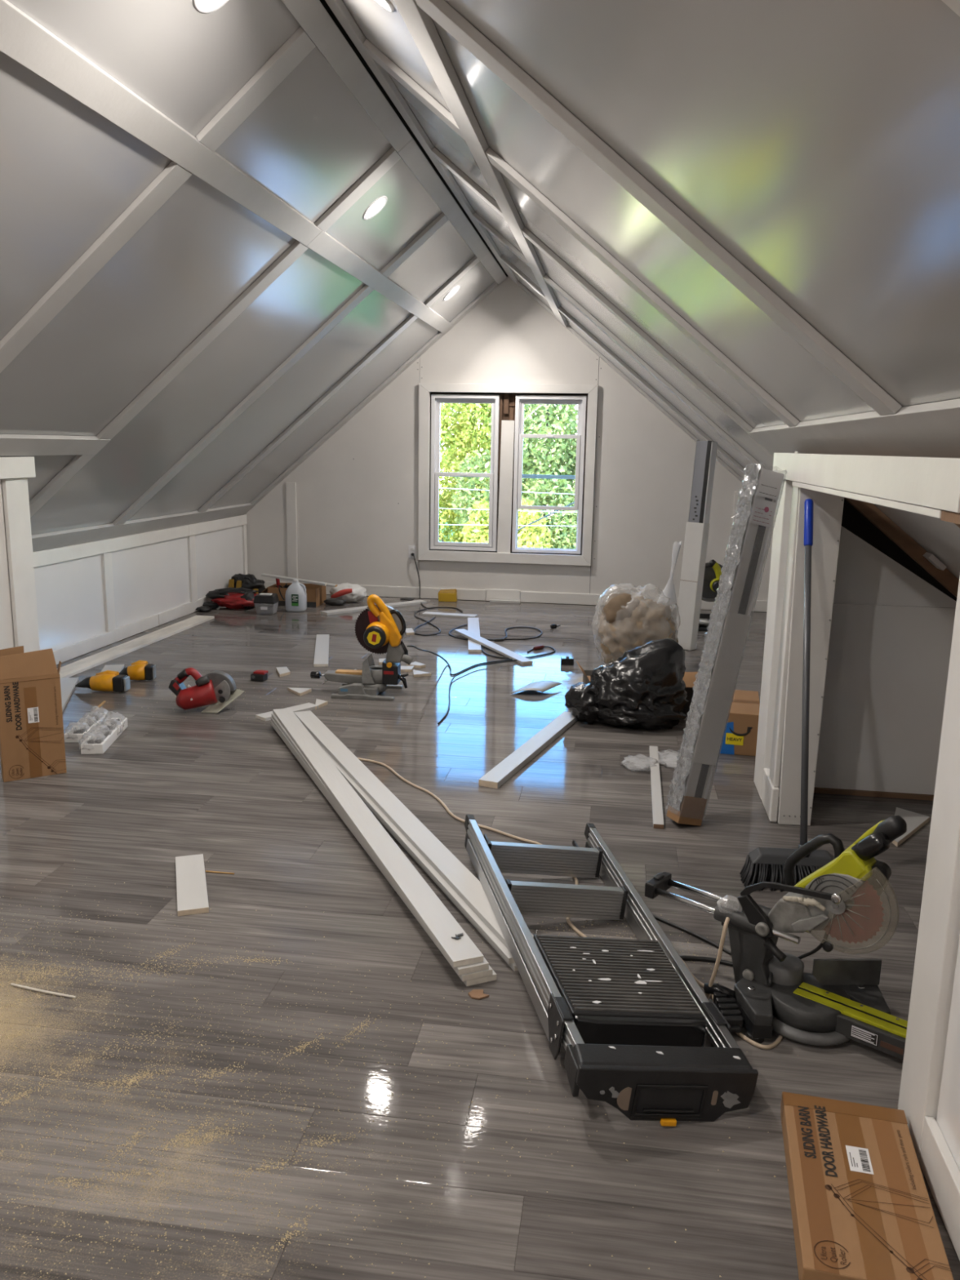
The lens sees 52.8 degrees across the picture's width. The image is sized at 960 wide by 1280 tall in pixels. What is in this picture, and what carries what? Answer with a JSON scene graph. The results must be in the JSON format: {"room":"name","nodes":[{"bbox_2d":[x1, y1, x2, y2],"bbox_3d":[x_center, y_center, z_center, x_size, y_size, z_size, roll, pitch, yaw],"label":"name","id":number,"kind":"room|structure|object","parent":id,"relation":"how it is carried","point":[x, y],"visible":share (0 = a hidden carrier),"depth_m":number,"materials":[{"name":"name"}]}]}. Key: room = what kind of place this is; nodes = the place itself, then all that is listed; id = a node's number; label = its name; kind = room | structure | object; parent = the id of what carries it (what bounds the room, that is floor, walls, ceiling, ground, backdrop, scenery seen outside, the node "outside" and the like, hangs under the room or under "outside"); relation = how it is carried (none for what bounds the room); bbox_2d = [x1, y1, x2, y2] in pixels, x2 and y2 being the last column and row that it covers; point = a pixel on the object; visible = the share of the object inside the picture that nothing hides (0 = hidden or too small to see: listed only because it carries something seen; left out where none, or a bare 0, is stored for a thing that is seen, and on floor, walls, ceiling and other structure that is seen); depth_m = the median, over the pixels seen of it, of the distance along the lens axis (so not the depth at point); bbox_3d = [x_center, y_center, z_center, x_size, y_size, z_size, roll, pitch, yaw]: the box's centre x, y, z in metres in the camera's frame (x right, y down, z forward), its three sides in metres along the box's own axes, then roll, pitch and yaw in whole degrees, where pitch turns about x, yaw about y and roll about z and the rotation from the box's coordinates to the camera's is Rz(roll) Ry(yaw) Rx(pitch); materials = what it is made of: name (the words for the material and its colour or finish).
{"room":"attic under renovation","nodes":[
{"label":"attic under renovation","id":0,"kind":"room"},
{"bbox_2d":[0,456,39,653],"bbox_3d":[-3.247,0.509,1.227,0.764,1.404,8.055,3,11,8],"label":"wall","id":1,"kind":"structure","parent":0,"point":[19,623],"depth_m":4.87,"materials":[{"name":"white paint"}]},
{"bbox_2d":[32,514,248,650],"bbox_3d":[-2.753,-0.422,7.482,0.121,0.781,4.800,3,11,8],"label":"wall","id":2,"kind":"structure","parent":0,"point":[84,591],"depth_m":7.47,"materials":[{"name":"white"}]},
{"bbox_2d":[53,596,211,664],"bbox_3d":[-2.706,-0.090,7.563,0.022,0.095,4.702,3,11,8],"label":"baseboard","id":3,"kind":"structure","parent":2,"relation":"attached to","point":[82,647],"depth_m":7.39,"materials":[{"name":"white paint"}]},
{"bbox_2d":[0,0,959,551],"bbox_3d":[-0.561,-0.681,3.038,7.967,3.466,13.200,3,11,8],"label":"ceiling","id":4,"kind":"structure","parent":0,"point":[748,211],"depth_m":3.40,"materials":[{"name":"white"}]},
{"bbox_2d":[192,0,228,13],"bbox_3d":[-0.822,-2.033,3.014,0.136,0.118,0.176,3,12,12],"label":"ceiling light","id":5,"kind":"object","parent":4,"relation":"attached to","point":[202,6],"visible":1,"depth_m":3.06,"materials":[{"name":"white plastic"}]},
{"bbox_2d":[198,0,223,8],"bbox_3d":[-0.823,-2.033,3.014,0.141,0.002,0.141,-38,4,13],"label":"diffuser","id":6,"kind":"object","parent":5,"relation":"attached to","point":[204,3],"depth_m":3.05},
{"bbox_2d":[362,195,387,220],"bbox_3d":[-0.585,-2.412,5.397,0.136,0.118,0.176,3,12,12],"label":"ceiling light","id":7,"kind":"object","parent":4,"relation":"attached to","point":[378,205],"visible":1,"depth_m":5.39,"materials":[{"name":"white plastic"}]},
{"bbox_2d":[365,199,385,217],"bbox_3d":[-0.586,-2.412,5.397,0.141,0.002,0.141,-38,4,13],"label":"diffuser","id":8,"kind":"object","parent":7,"relation":"attached to","point":[375,208],"depth_m":5.40,"materials":[{"name":"plastic"}]},
{"bbox_2d":[374,0,394,12],"bbox_3d":[-0.316,-1.869,2.766,0.138,0.115,0.176,4,12,12],"label":"ceiling light","id":9,"kind":"object","parent":4,"relation":"attached to","point":[386,4],"visible":1,"depth_m":2.80,"materials":[{"name":"white plastic"}]},
{"bbox_2d":[443,285,459,301],"bbox_3d":[-0.239,-2.906,8.101,0.136,0.118,0.176,3,12,12],"label":"ceiling light","id":10,"kind":"object","parent":4,"relation":"attached to","point":[455,290],"visible":1,"depth_m":8.10,"materials":[{"name":"white plastic"}]},
{"bbox_2d":[444,287,457,299],"bbox_3d":[-0.239,-2.906,8.101,0.141,0.002,0.141,-38,4,13],"label":"diffuser","id":11,"kind":"object","parent":10,"relation":"attached to","point":[454,291],"depth_m":8.11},
{"bbox_2d":[0,595,959,1279],"bbox_3d":[-0.587,0.906,3.357,7.800,0.120,13.200,3,11,8],"label":"floor","id":12,"kind":"structure","parent":0,"point":[176,781],"depth_m":2.69,"materials":[{"name":"grey wood"}]},
{"bbox_2d":[0,645,66,782],"bbox_3d":[-2.020,0.323,4.316,0.302,0.593,0.071,-6,13,-32],"label":"cardboard box","id":13,"kind":"object","parent":12,"relation":"on","point":[32,737],"visible":1,"depth_m":4.29,"materials":[{"name":"brown"}]},
{"bbox_2d":[3,681,66,778],"bbox_3d":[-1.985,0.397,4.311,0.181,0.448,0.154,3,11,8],"label":"print","id":14,"kind":"object","parent":13,"relation":"attached to","point":[33,737],"depth_m":4.31,"materials":[{"name":"black"}]},
{"bbox_2d":[10,982,75,998],"bbox_3d":[-1.206,0.968,2.665,0.212,0.008,0.011,4,12,16],"label":"wood splinter","id":15,"kind":"object","parent":12,"relation":"on","point":[11,984],"visible":1,"depth_m":2.66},
{"bbox_2d":[60,677,78,712],"bbox_3d":[-2.489,0.328,5.707,0.130,0.019,0.833,-2,12,-16],"label":"trim board","id":16,"kind":"object","parent":12,"relation":"on","point":[67,685],"visible":0.29,"depth_m":5.85,"materials":[{"name":"wood"}]},
{"bbox_2d":[64,706,110,742],"bbox_3d":[-2.042,0.428,5.050,0.139,0.099,0.434,0,11,-4],"label":"tray","id":17,"kind":"object","parent":12,"relation":"on","point":[90,719],"visible":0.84,"depth_m":4.98,"materials":[{"name":"white"}]},
{"bbox_2d":[75,670,130,692],"bbox_3d":[-2.289,0.250,5.854,0.328,0.117,0.123,2,11,4],"label":"tool","id":18,"kind":"object","parent":12,"relation":"on","point":[108,680],"visible":1,"depth_m":5.81,"materials":[{"name":"yellow plastic"}]},
{"bbox_2d":[78,711,128,754],"bbox_3d":[-1.903,0.457,4.910,0.140,0.102,0.506,0,11,-3],"label":"tray","id":19,"kind":"object","parent":12,"relation":"on","point":[107,732],"visible":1,"depth_m":4.85,"materials":[{"name":"white"}]},
{"bbox_2d":[101,664,124,672],"bbox_3d":[-2.411,0.206,6.320,0.120,0.019,0.321,-2,12,-13],"label":"trim board","id":20,"kind":"object","parent":12,"relation":"on","point":[118,668],"visible":0.49,"depth_m":6.38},
{"bbox_2d":[59,615,214,678],"bbox_3d":[-2.605,0.093,6.867,0.165,0.019,3.050,3,11,8],"label":"trim board","id":21,"kind":"object","parent":12,"relation":"on","point":[68,670],"visible":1,"depth_m":7.04,"materials":[{"name":"wood"}]},
{"bbox_2d":[119,660,156,679],"bbox_3d":[-2.183,0.196,6.134,0.235,0.117,0.123,0,11,-6],"label":"tool","id":22,"kind":"object","parent":12,"relation":"on","point":[140,669],"visible":0.92,"depth_m":6.10,"materials":[{"name":"yellow plastic"}]},
{"bbox_2d":[175,853,208,915],"bbox_3d":[-0.992,0.835,3.320,0.097,0.019,0.434,-3,12,-18],"label":"trim board","id":23,"kind":"object","parent":12,"relation":"on","point":[191,884],"visible":1,"depth_m":3.28,"materials":[{"name":"wood"}]},
{"bbox_2d":[168,667,244,713],"bbox_3d":[-1.550,0.281,5.442,0.407,0.243,0.175,1,11,2],"label":"saw","id":24,"kind":"object","parent":12,"relation":"on","point":[218,689],"visible":1,"depth_m":5.43,"materials":[{"name":"red plastic"}]},
{"bbox_2d":[202,587,259,609],"bbox_3d":[-2.265,-0.388,8.864,0.551,0.183,0.321,1,11,2],"label":"tool bag","id":25,"kind":"object","parent":12,"relation":"on","point":[237,598],"visible":0.9,"depth_m":8.76,"materials":[{"name":"red fabric"}]},
{"bbox_2d":[228,573,265,593],"bbox_3d":[-2.246,-0.521,9.358,0.403,0.251,0.239,4,12,13],"label":"tool bag","id":26,"kind":"object","parent":12,"relation":"on","point":[249,581],"visible":0.58,"depth_m":9.27,"materials":[{"name":"black fabric"}]},
{"bbox_2d":[250,670,268,681],"bbox_3d":[-1.411,0.228,6.189,0.095,0.062,0.076,4,12,16],"label":"battery pack","id":27,"kind":"object","parent":12,"relation":"on","point":[258,675],"visible":1,"depth_m":6.16,"materials":[{"name":"black plastic"}]},
{"bbox_2d":[253,592,279,614],"bbox_3d":[-1.901,-0.325,8.602,0.193,0.178,0.157,2,11,5],"label":"tub","id":28,"kind":"object","parent":12,"relation":"on","point":[261,597],"visible":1,"depth_m":8.55,"materials":[{"name":"grey"}]},
{"bbox_2d":[255,702,318,720],"bbox_3d":[-1.085,0.405,5.453,0.090,0.019,0.372,11,15,41],"label":"trim board","id":29,"kind":"object","parent":12,"relation":"on","point":[267,716],"visible":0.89,"depth_m":5.48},
{"bbox_2d":[261,578,326,607],"bbox_3d":[-1.788,-0.476,9.144,0.582,0.264,0.354,2,11,7],"label":"cardboard box","id":30,"kind":"object","parent":12,"relation":"on","point":[316,594],"visible":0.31,"depth_m":9.01,"materials":[{"name":"brown cardboard"}]},
{"bbox_2d":[261,573,327,585],"bbox_3d":[-1.729,-0.564,8.992,0.622,0.082,0.070,3,12,10],"label":"trim board","id":31,"kind":"object","parent":30,"relation":"on","point":[264,574],"visible":0.97,"depth_m":8.97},
{"bbox_2d":[284,579,306,612],"bbox_3d":[-1.661,-0.404,8.744,0.185,0.285,0.180,3,11,8],"label":"water jug","id":32,"kind":"object","parent":12,"relation":"on","point":[295,596],"visible":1,"depth_m":8.68,"materials":[{"name":"white"}]},
{"bbox_2d":[287,687,311,696],"bbox_3d":[-1.119,0.316,5.889,0.149,0.019,0.130,3,11,8],"label":"board offcut","id":33,"kind":"object","parent":12,"relation":"on","point":[299,691],"visible":1,"depth_m":5.89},
{"bbox_2d":[313,634,328,666],"bbox_3d":[-1.163,0.069,7.111,0.098,0.019,1.053,-1,11,-8],"label":"trim board","id":34,"kind":"object","parent":12,"relation":"on","point":[322,647],"visible":1,"depth_m":7.01,"materials":[{"name":"wood"}]},
{"bbox_2d":[323,598,346,605],"bbox_3d":[-1.368,-0.362,9.114,0.216,0.065,0.125,3,11,8],"label":"pouch","id":35,"kind":"object","parent":12,"relation":"on","point":[335,602],"visible":1,"depth_m":9.07,"materials":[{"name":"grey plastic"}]},
{"bbox_2d":[328,582,367,602],"bbox_3d":[-1.275,-0.457,9.306,0.368,0.178,0.292,3,11,8],"label":"plastic bag","id":36,"kind":"object","parent":12,"relation":"on","point":[350,593],"visible":0.92,"depth_m":9.22,"materials":[{"name":"white"}]},
{"bbox_2d":[330,588,351,598],"bbox_3d":[-1.316,-0.436,9.174,0.210,0.110,0.015,3,11,8],"label":"print","id":37,"kind":"object","parent":36,"relation":"attached to","point":[344,593],"depth_m":9.18,"materials":[{"name":"red"}]},
{"bbox_2d":[310,594,413,700],"bbox_3d":[-0.720,0.022,5.873,0.636,0.616,0.325,2,11,5],"label":"saw","id":38,"kind":"object","parent":12,"relation":"on","point":[380,628],"visible":1,"depth_m":5.83,"materials":[{"name":"yellow"}]},
{"bbox_2d":[320,600,426,615],"bbox_3d":[-0.970,-0.305,8.983,1.128,0.022,0.110,-9,15,-41],"label":"trim board","id":39,"kind":"object","parent":12,"relation":"on","point":[415,602],"visible":0.89,"depth_m":8.86,"materials":[{"name":"wood"}]},
{"bbox_2d":[271,717,492,981],"bbox_3d":[-0.541,0.685,3.960,0.094,0.019,2.719,-4,13,-23],"label":"trim board","id":40,"kind":"object","parent":12,"relation":"on","point":[472,975],"visible":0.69,"depth_m":3.49,"materials":[{"name":"wood"}]},
{"bbox_2d":[271,713,488,975],"bbox_3d":[-0.544,0.665,3.958,0.094,0.023,2.718,-4,13,-23],"label":"trim board","id":41,"kind":"object","parent":40,"relation":"on","point":[484,965],"visible":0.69,"depth_m":3.50,"materials":[{"name":"wood"}]},
{"bbox_2d":[272,707,483,967],"bbox_3d":[-0.549,0.644,3.965,0.094,0.019,2.717,-4,13,-22],"label":"trim board","id":42,"kind":"object","parent":41,"relation":"on","point":[441,925],"visible":1,"depth_m":3.40,"materials":[{"name":"wood"}]},
{"bbox_2d":[270,720,496,986],"bbox_3d":[-0.537,0.702,3.969,0.095,0.025,2.725,-4,13,-23],"label":"trim board","id":43,"kind":"object","parent":12,"relation":"on","point":[490,978],"visible":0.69,"depth_m":3.62,"materials":[{"name":"wood"}]},
{"bbox_2d":[0,667,798,1279],"bbox_3d":[-0.631,0.673,4.195,3.544,0.002,5.990,3,11,8],"label":"sawdust","id":44,"kind":"object","parent":12,"relation":"on","point":[259,959],"visible":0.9,"depth_m":2.25},
{"bbox_2d":[410,552,440,635],"bbox_3d":[-0.495,-0.449,8.640,0.228,0.454,1.956,0,11,-5],"label":"extension cord","id":45,"kind":"object","parent":12,"relation":"on","point":[411,553],"visible":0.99,"depth_m":8.46,"materials":[{"name":"black plastic"}]},
{"bbox_2d":[360,797,518,971],"bbox_3d":[-0.413,0.694,4.021,0.092,0.019,2.675,-4,13,-24],"label":"trim board","id":46,"kind":"object","parent":12,"relation":"on","point":[513,966],"visible":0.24,"depth_m":3.27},
{"bbox_2d":[311,734,515,964],"bbox_3d":[-0.425,0.674,4.024,0.093,0.023,2.671,-4,13,-24],"label":"trim board","id":47,"kind":"object","parent":46,"relation":"on","point":[501,948],"visible":0.24,"depth_m":3.36,"materials":[{"name":"wood"}]},
{"bbox_2d":[293,711,536,951],"bbox_3d":[-0.411,0.652,4.035,0.092,0.019,2.661,-4,13,-24],"label":"trim board","id":48,"kind":"object","parent":47,"relation":"on","point":[463,882],"visible":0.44,"depth_m":3.71,"materials":[{"name":"wood"}]},
{"bbox_2d":[438,588,457,602],"bbox_3d":[-0.316,-0.439,9.462,0.179,0.117,0.100,2,11,5],"label":"tool case","id":49,"kind":"object","parent":12,"relation":"on","point":[444,595],"visible":1,"depth_m":9.42,"materials":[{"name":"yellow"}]},
{"bbox_2d":[422,611,477,618],"bbox_3d":[-0.270,-0.221,8.626,0.482,0.022,0.110,4,12,13],"label":"trim board","id":50,"kind":"object","parent":12,"relation":"on","point":[426,613],"visible":0.89,"depth_m":8.60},
{"bbox_2d":[407,644,512,675],"bbox_3d":[-0.212,0.068,6.476,0.329,0.305,1.257,9,14,33],"label":"extension cord","id":51,"kind":"object","parent":12,"relation":"on","point":[411,646],"visible":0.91,"depth_m":6.61,"materials":[{"name":"black plastic"}]},
{"bbox_2d":[357,757,586,937],"bbox_3d":[-0.020,0.740,3.896,0.265,0.012,1.946,-5,13,-28],"label":"extension cord","id":52,"kind":"object","parent":12,"relation":"on","point":[579,932],"visible":0.79,"depth_m":3.92,"materials":[{"name":"beige plastic"}]},
{"bbox_2d":[467,617,481,652],"bbox_3d":[-0.049,-0.054,7.821,0.096,0.019,1.367,1,11,-1],"label":"trim board","id":53,"kind":"object","parent":12,"relation":"on","point":[473,622],"visible":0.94,"depth_m":7.85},
{"bbox_2d":[437,659,517,724],"bbox_3d":[-0.098,0.288,6.110,0.274,0.019,1.684,5,12,17],"label":"extension cord","id":54,"kind":"object","parent":12,"relation":"on","point":[454,677],"visible":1,"depth_m":6.38,"materials":[{"name":"black plastic"}]},
{"bbox_2d":[468,989,488,999],"bbox_3d":[-0.006,0.986,2.690,0.047,0.005,0.045,-6,13,-30],"label":"wood splinter","id":55,"kind":"object","parent":12,"relation":"on","point":[478,994],"visible":1,"depth_m":2.68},
{"bbox_2d":[454,628,533,664],"bbox_3d":[0.083,0.041,7.279,0.085,0.020,1.122,-5,14,-26],"label":"trim board","id":56,"kind":"object","parent":12,"relation":"on","point":[511,655],"visible":1,"depth_m":7.20,"materials":[{"name":"wood"}]},
{"bbox_2d":[448,623,542,641],"bbox_3d":[0.125,-0.061,7.864,0.753,0.022,0.650,3,11,8],"label":"extension cord","id":57,"kind":"object","parent":12,"relation":"on","point":[495,639],"visible":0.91,"depth_m":7.69,"materials":[{"name":"black plastic"}]},
{"bbox_2d":[481,644,555,658],"bbox_3d":[0.292,0.081,7.154,0.555,0.028,0.423,1,11,-2],"label":"extension cord","id":58,"kind":"object","parent":12,"relation":"on","point":[541,646],"visible":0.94,"depth_m":7.15,"materials":[{"name":"black plastic"}]},
{"bbox_2d":[478,711,578,788],"bbox_3d":[0.279,0.535,4.896,0.093,0.030,1.260,6,12,22],"label":"trim board","id":59,"kind":"object","parent":12,"relation":"on","point":[517,760],"visible":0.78,"depth_m":4.74,"materials":[{"name":"wood"}]},
{"bbox_2d":[510,680,561,693],"bbox_3d":[0.354,0.296,6.043,0.185,0.037,0.337,8,13,30],"label":"metal sheet","id":60,"kind":"object","parent":12,"relation":"on","point":[540,686],"visible":1,"depth_m":6.03,"materials":[{"name":"grey"}]},
{"bbox_2d":[576,660,592,683],"bbox_3d":[0.923,0.236,6.130,0.610,0.153,0.280,1,11,0],"label":"cardboard box","id":61,"kind":"object","parent":12,"relation":"on","point":[586,673],"visible":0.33,"depth_m":6.20,"materials":[{"name":"brown"}]},
{"bbox_2d":[464,814,758,1126],"bbox_3d":[0.305,0.868,2.894,0.499,0.171,1.527,-1,12,-9],"label":"step ladder","id":62,"kind":"object","parent":12,"relation":"on","point":[632,1022],"visible":1,"depth_m":2.47,"materials":[{"name":"metal"}]},
{"bbox_2d":[564,638,688,729],"bbox_3d":[0.812,0.226,5.334,0.676,0.480,0.406,3,11,8],"label":"trash bag","id":63,"kind":"object","parent":12,"relation":"on","point":[645,687],"visible":1,"depth_m":5.22,"materials":[{"name":"black"}]},
{"bbox_2d":[591,541,681,663],"bbox_3d":[1.050,-0.231,6.483,0.584,0.892,0.487,1,11,1],"label":"trash bag","id":64,"kind":"object","parent":12,"relation":"on","point":[627,622],"visible":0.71,"depth_m":6.34,"materials":[{"name":"white"}]},
{"bbox_2d":[648,746,663,828],"bbox_3d":[0.800,0.649,4.402,0.043,0.019,1.055,3,12,8],"label":"trim board","id":65,"kind":"object","parent":12,"relation":"on","point":[656,797],"visible":1,"depth_m":4.27,"materials":[{"name":"white wood"}]},
{"bbox_2d":[682,671,698,716],"bbox_3d":[1.226,0.292,5.666,0.320,0.236,0.341,2,11,4],"label":"cardboard box","id":66,"kind":"object","parent":12,"relation":"on","point":[689,677],"visible":0.02,"depth_m":5.52,"materials":[{"name":"brown cardboard"}]},
{"bbox_2d":[652,914,731,955],"bbox_3d":[0.663,0.924,3.043,0.020,0.012,0.335,-9,15,-40],"label":"extension cord","id":67,"kind":"object","parent":12,"relation":"on","point":[660,919],"visible":0.72,"depth_m":3.04,"materials":[{"name":"black plastic"}]},
{"bbox_2d":[675,440,717,650],"bbox_3d":[1.620,-0.705,7.275,0.177,1.570,0.176,10,14,37],"label":"board","id":68,"kind":"object","parent":12,"relation":"on","point":[697,527],"visible":0.94,"depth_m":7.23,"materials":[{"name":"grey"}]},
{"bbox_2d":[693,495,697,519],"bbox_3d":[1.602,-0.868,7.218,0.034,0.412,0.004,12,12,37],"label":"print","id":69,"kind":"object","parent":68,"relation":"attached to","point":[695,497],"depth_m":7.20,"materials":[{"name":"grey plastic"}]},
{"bbox_2d":[680,955,733,966],"bbox_3d":[0.670,0.956,2.884,0.185,0.014,0.027,3,12,10],"label":"extension cord","id":70,"kind":"object","parent":12,"relation":"on","point":[683,957],"visible":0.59,"depth_m":2.89,"materials":[{"name":"black plastic"}]},
{"bbox_2d":[697,559,723,631],"bbox_3d":[1.964,-0.383,8.169,0.510,0.598,0.390,2,11,6],"label":"saw","id":71,"kind":"object","parent":12,"relation":"on","point":[713,572],"visible":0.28,"depth_m":8.17,"materials":[{"name":"black plastic"}]},
{"bbox_2d":[665,464,786,826],"bbox_3d":[0.984,0.024,3.893,0.450,1.461,0.136,-5,13,-29],"label":"package","id":72,"kind":"object","parent":12,"relation":"on","point":[723,648],"visible":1,"depth_m":3.85,"materials":[{"name":"white plastic"}]},
{"bbox_2d":[752,507,772,524],"bbox_3d":[1.110,-0.488,3.795,0.078,0.051,0.001,10,5,-20],"label":"print","id":73,"kind":"object","parent":72,"relation":"attached to","point":[756,508],"depth_m":3.79},
{"bbox_2d":[759,484,777,497],"bbox_3d":[1.132,-0.586,3.787,0.080,0.033,0.001,10,5,-19],"label":"print","id":74,"kind":"object","parent":72,"relation":"on","point":[762,484],"depth_m":3.79},
{"bbox_2d":[718,689,759,756],"bbox_3d":[1.335,0.424,5.071,0.240,0.216,0.508,4,12,14],"label":"cardboard box","id":75,"kind":"object","parent":12,"relation":"on","point":[740,736],"visible":0.57,"depth_m":4.84,"materials":[{"name":"brown"}]},
{"bbox_2d":[644,815,907,1059],"bbox_3d":[0.787,0.712,2.577,0.736,0.613,0.344,6,13,25],"label":"saw","id":76,"kind":"object","parent":12,"relation":"on","point":[842,1001],"visible":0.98,"depth_m":2.52,"materials":[{"name":"grey plastic"}]},
{"bbox_2d":[705,916,782,1049],"bbox_3d":[0.688,0.884,2.559,0.091,0.279,0.269,-6,13,-31],"label":"extension cord","id":77,"kind":"object","parent":76,"relation":"hanging from","point":[740,1034],"visible":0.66,"depth_m":2.56,"materials":[{"name":"beige plastic"}]},
{"bbox_2d":[768,951,804,986],"bbox_3d":[0.832,0.917,2.651,0.103,0.085,0.103,0,11,-3],"label":"cup","id":78,"kind":"object","parent":76,"relation":"on","point":[788,972],"depth_m":2.61,"materials":[{"name":"grey plastic"}]},
{"bbox_2d":[797,932,828,959],"bbox_3d":[0.898,0.821,2.639,0.018,0.189,0.110,-10,16,-44],"label":"extension cord","id":79,"kind":"object","parent":76,"relation":"hanging from","point":[819,947],"visible":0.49,"depth_m":2.63,"materials":[{"name":"black plastic"}]},
{"bbox_2d":[850,1025,877,1045],"bbox_3d":[0.970,0.999,2.440,0.064,0.029,0.001,10,15,39],"label":"print","id":80,"kind":"object","parent":76,"relation":"attached to","point":[867,1035],"depth_m":2.44,"materials":[{"name":"white paper"}]},
{"bbox_2d":[739,498,834,891],"bbox_3d":[1.143,0.168,3.518,0.379,1.325,0.615,2,11,4],"label":"broom","id":81,"kind":"object","parent":12,"relation":"on","point":[761,864],"visible":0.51,"depth_m":3.45,"materials":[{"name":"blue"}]},
{"bbox_2d":[780,1091,953,1279],"bbox_3d":[0.763,1.118,1.954,0.261,0.062,0.498,4,12,12],"label":"cardboard box","id":82,"kind":"object","parent":12,"relation":"on","point":[861,1208],"visible":1,"depth_m":1.91,"materials":[{"name":"brown"}]},
{"bbox_2d":[848,1151,857,1167],"bbox_3d":[0.775,1.077,2.004,0.012,0.001,0.042,4,12,12],"label":"print","id":83,"kind":"object","parent":82,"relation":"on","point":[853,1156],"depth_m":2.00,"materials":[{"name":"black"}]},
{"bbox_2d":[891,807,929,846],"bbox_3d":[1.743,0.764,3.916,0.133,0.019,0.410,7,13,26],"label":"board offcut","id":84,"kind":"object","parent":12,"relation":"on","point":[914,821],"visible":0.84,"depth_m":3.97,"materials":[{"name":"wood"}]},
{"bbox_2d":[245,273,773,612],"bbox_3d":[0.360,-1.903,9.265,7.200,3.110,0.176,3,11,8],"label":"wall","id":85,"kind":"structure","parent":0,"point":[348,513],"depth_m":9.27,"materials":[{"name":"white"}]},
{"bbox_2d":[430,394,499,551],"bbox_3d":[-0.148,-1.614,9.366,0.653,1.480,0.096,3,11,8],"label":"window","id":86,"kind":"structure","parent":85,"relation":"in","point":[436,399],"depth_m":9.33,"materials":[{"name":"white plastic"}]},
{"bbox_2d":[497,420,514,552],"bbox_3d":[0.247,-1.465,9.291,0.140,1.260,0.018,3,11,8],"label":"trim","id":87,"kind":"structure","parent":85,"relation":"attached to","point":[505,491],"depth_m":9.28,"materials":[{"name":"white paint"}]},
{"bbox_2d":[497,393,516,551],"bbox_3d":[0.256,-1.606,9.337,0.156,1.502,0.080,3,11,8],"label":"trim","id":88,"kind":"structure","parent":85,"relation":"attached to","point":[507,401],"depth_m":9.21,"materials":[{"name":"wood"}]},
{"bbox_2d":[417,382,598,565],"bbox_3d":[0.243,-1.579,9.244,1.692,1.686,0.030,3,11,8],"label":"trim","id":89,"kind":"structure","parent":85,"relation":"attached to","point":[424,553],"depth_m":9.24,"materials":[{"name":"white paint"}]},
{"bbox_2d":[263,581,767,612],"bbox_3d":[0.201,-0.438,9.496,5.205,0.116,0.017,3,11,8],"label":"baseboard","id":90,"kind":"structure","parent":85,"relation":"attached to","point":[526,597],"depth_m":9.48,"materials":[{"name":"white paint"}]},
{"bbox_2d":[511,395,586,554],"bbox_3d":[0.658,-1.577,9.255,0.665,1.480,0.096,3,11,8],"label":"window","id":91,"kind":"structure","parent":85,"relation":"in","point":[581,401],"depth_m":9.20,"materials":[{"name":"white plastic"}]},
{"bbox_2d":[753,479,844,825],"bbox_3d":[1.327,0.012,4.065,0.177,1.420,0.532,3,11,8],"label":"door","id":92,"kind":"structure","parent":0,"point":[778,761],"depth_m":3.87,"materials":[{"name":"white"}]},
{"bbox_2d":[844,497,959,597],"bbox_3d":[1.856,0.090,2.638,1.427,1.144,3.018,3,11,8],"label":"ceiling","id":93,"kind":"structure","parent":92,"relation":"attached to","point":[933,543],"depth_m":3.93,"materials":[{"name":"brown wood"}]},
{"bbox_2d":[795,451,956,800],"bbox_3d":[2.111,-0.033,4.155,1.564,1.500,0.115,3,11,8],"label":"wall","id":94,"kind":"structure","parent":0,"point":[892,623],"depth_m":4.20,"materials":[{"name":"white paint"}]},
{"bbox_2d":[897,575,959,1170],"bbox_3d":[0.637,0.922,-0.568,0.100,1.439,5.524,3,11,8],"label":"wall","id":95,"kind":"structure","parent":0,"point":[930,1083],"depth_m":2.02,"materials":[{"name":"white paint"}]},
{"bbox_2d":[772,453,959,524],"bbox_3d":[1.096,-0.438,2.633,0.112,0.126,3.194,3,11,8],"label":"trim","id":96,"kind":"structure","parent":95,"relation":"attached to","point":[930,486],"depth_m":2.40,"materials":[{"name":"white paint"}]},
{"bbox_2d":[919,1115,959,1260],"bbox_3d":[0.581,1.575,-0.474,0.022,0.116,5.239,3,11,8],"label":"baseboard","id":97,"kind":"structure","parent":95,"relation":"attached to","point":[941,1172],"depth_m":1.95,"materials":[{"name":"white paint"}]},
{"label":"outside","id":98,"kind":"structure","parent":0,"visible":0},
{"bbox_2d":[438,517,573,546],"bbox_3d":[7.188,-3.066,50.868,120.000,0.400,78.000,3,11,8],"label":"ground","id":99,"kind":"structure","parent":98,"point":[441,517],"depth_m":76.17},
{"bbox_2d":[438,403,545,542],"bbox_3d":[-0.449,-6.539,39.524,6.323,10.908,5.121,4,12,14],"label":"tree","id":100,"kind":"object","parent":99,"relation":"on","point":[469,435],"visible":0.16,"depth_m":38.02,"materials":[{"name":"green plant"}]},
{"bbox_2d":[461,496,551,548],"bbox_3d":[0.791,-1.660,29.415,2.869,5.352,2.779,3,11,8],"label":"tree","id":101,"kind":"object","parent":99,"relation":"on","point":[526,538],"visible":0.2,"depth_m":28.41,"materials":[{"name":"green plant"}]},
{"bbox_2d":[450,404,577,549],"bbox_3d":[2.284,-4.468,32.157,5.396,9.850,4.845,-7,14,-36],"label":"tree","id":102,"kind":"object","parent":99,"relation":"on","point":[563,458],"visible":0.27,"depth_m":31.28,"materials":[{"name":"green plant"}]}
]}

